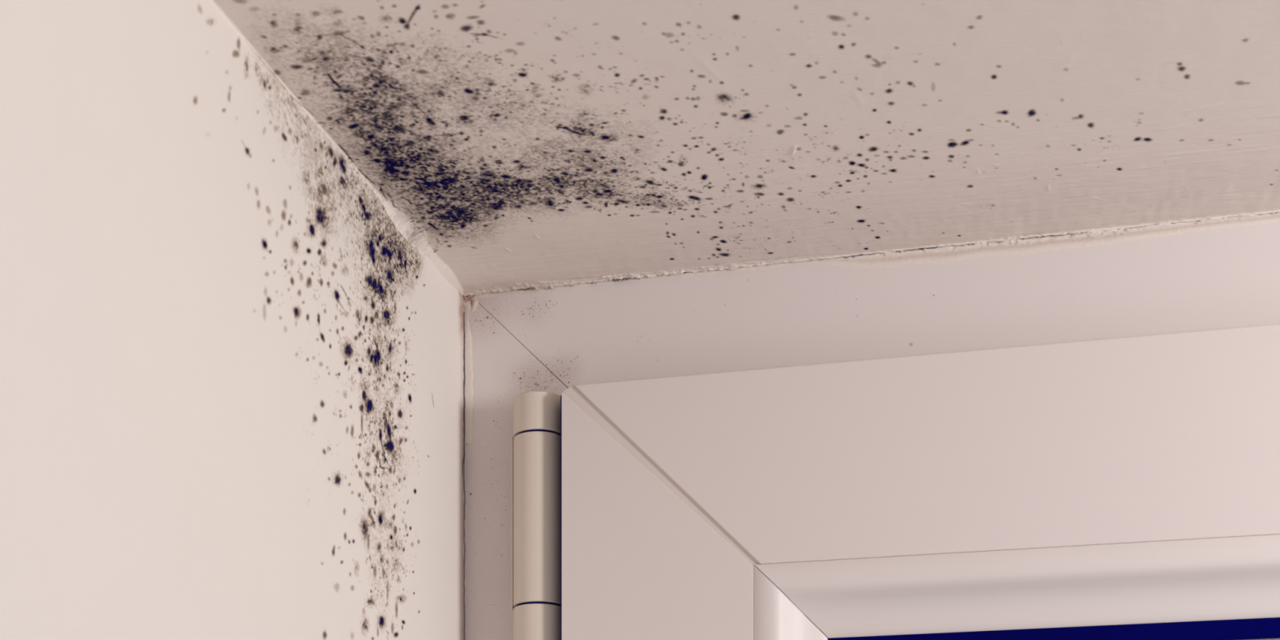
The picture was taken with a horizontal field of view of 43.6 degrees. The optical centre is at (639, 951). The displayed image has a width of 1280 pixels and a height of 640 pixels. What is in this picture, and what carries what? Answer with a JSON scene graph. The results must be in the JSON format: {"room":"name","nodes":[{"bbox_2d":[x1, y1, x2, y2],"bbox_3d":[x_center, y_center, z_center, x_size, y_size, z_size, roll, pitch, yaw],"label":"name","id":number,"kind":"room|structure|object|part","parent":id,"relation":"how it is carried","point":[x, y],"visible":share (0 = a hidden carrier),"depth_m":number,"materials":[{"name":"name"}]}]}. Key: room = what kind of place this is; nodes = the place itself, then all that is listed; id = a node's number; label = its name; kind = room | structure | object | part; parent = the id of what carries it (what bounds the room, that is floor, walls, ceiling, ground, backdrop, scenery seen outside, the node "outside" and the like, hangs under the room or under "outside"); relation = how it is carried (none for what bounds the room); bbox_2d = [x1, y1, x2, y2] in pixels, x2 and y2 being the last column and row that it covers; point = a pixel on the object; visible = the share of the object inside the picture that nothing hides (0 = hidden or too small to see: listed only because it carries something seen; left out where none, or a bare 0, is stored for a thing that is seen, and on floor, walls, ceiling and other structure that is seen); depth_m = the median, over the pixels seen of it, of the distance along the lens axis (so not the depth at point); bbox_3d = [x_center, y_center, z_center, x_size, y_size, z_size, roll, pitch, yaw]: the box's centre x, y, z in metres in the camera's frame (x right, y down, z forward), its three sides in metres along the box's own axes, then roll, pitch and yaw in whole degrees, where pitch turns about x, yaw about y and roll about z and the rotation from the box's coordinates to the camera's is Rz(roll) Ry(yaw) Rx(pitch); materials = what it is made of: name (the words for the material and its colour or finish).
{"room":"damaged room","nodes":[
{"label":"damaged room","id":0,"kind":"room"},
{"bbox_2d":[0,0,463,639],"bbox_3d":[-0.119,0.202,0.445,0.059,0.940,0.381,0,0,14],"label":"wall","id":1,"kind":"structure","parent":0,"point":[165,468],"depth_m":0.38,"materials":[{"name":"paint"}]},
{"bbox_2d":[194,40,434,639],"bbox_3d":[-0.086,-0.157,0.451,0.001,0.142,0.158,0,0,14],"label":"mold","id":2,"kind":"object","parent":1,"relation":"attached to","point":[376,286],"depth_m":0.48,"materials":[{"name":"black"}]},
{"bbox_2d":[462,301,473,639],"bbox_3d":[-0.060,0.223,0.554,0.004,0.898,0.001,0,0,14],"label":"trim","id":3,"kind":"structure","parent":1,"relation":"attached to","point":[468,347],"depth_m":0.56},
{"bbox_2d":[462,208,1279,639],"bbox_3d":[0.248,0.044,0.502,0.654,0.576,0.078,0,0,14],"label":"window","id":4,"kind":"structure","parent":1,"relation":"in","point":[1081,443],"depth_m":0.51,"materials":[{"name":"plastic"}]},
{"bbox_2d":[511,391,560,639],"bbox_3d":[-0.035,-0.102,0.540,0.018,0.169,0.015,0,0,14],"label":"window hinge","id":5,"kind":"object","parent":4,"relation":"attached to","point":[535,442],"visible":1,"depth_m":0.53,"materials":[{"name":"plastic"}]},
{"bbox_3d":[-0.042,-0.145,0.546,0.001,0.059,0.008,0,0,14],"label":"plate","id":6,"kind":"part","parent":5,"relation":"part of","materials":[{"name":"metal"}]},
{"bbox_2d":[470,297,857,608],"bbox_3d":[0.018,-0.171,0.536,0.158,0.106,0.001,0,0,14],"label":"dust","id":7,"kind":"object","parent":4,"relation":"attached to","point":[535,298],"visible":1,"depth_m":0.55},
{"bbox_3d":[0.269,-0.155,0.463,0.595,0.063,0.013,0,0,14],"label":"sash rail","id":8,"kind":"part","parent":4,"relation":"part of","materials":[{"name":"plastic"}]},
{"bbox_3d":[0.307,0.111,0.463,0.521,0.443,0.004,0,0,14],"label":"glass pane","id":9,"kind":"part","parent":4,"relation":"part of","materials":[{"name":"blue glass"}]},
{"bbox_2d":[208,0,1279,295],"bbox_3d":[0.347,-0.258,0.332,0.901,0.059,0.381,0,0,14],"label":"ceiling","id":10,"kind":"structure","parent":0,"point":[1213,148],"depth_m":0.44,"materials":[{"name":"paint"}]},
{"bbox_2d":[262,4,1272,265],"bbox_3d":[0.045,-0.226,0.438,0.261,0.005,0.175,0,0,14],"label":"mold","id":11,"kind":"object","parent":10,"relation":"attached to","point":[389,163],"depth_m":0.47,"materials":[{"name":"black"}]}
]}

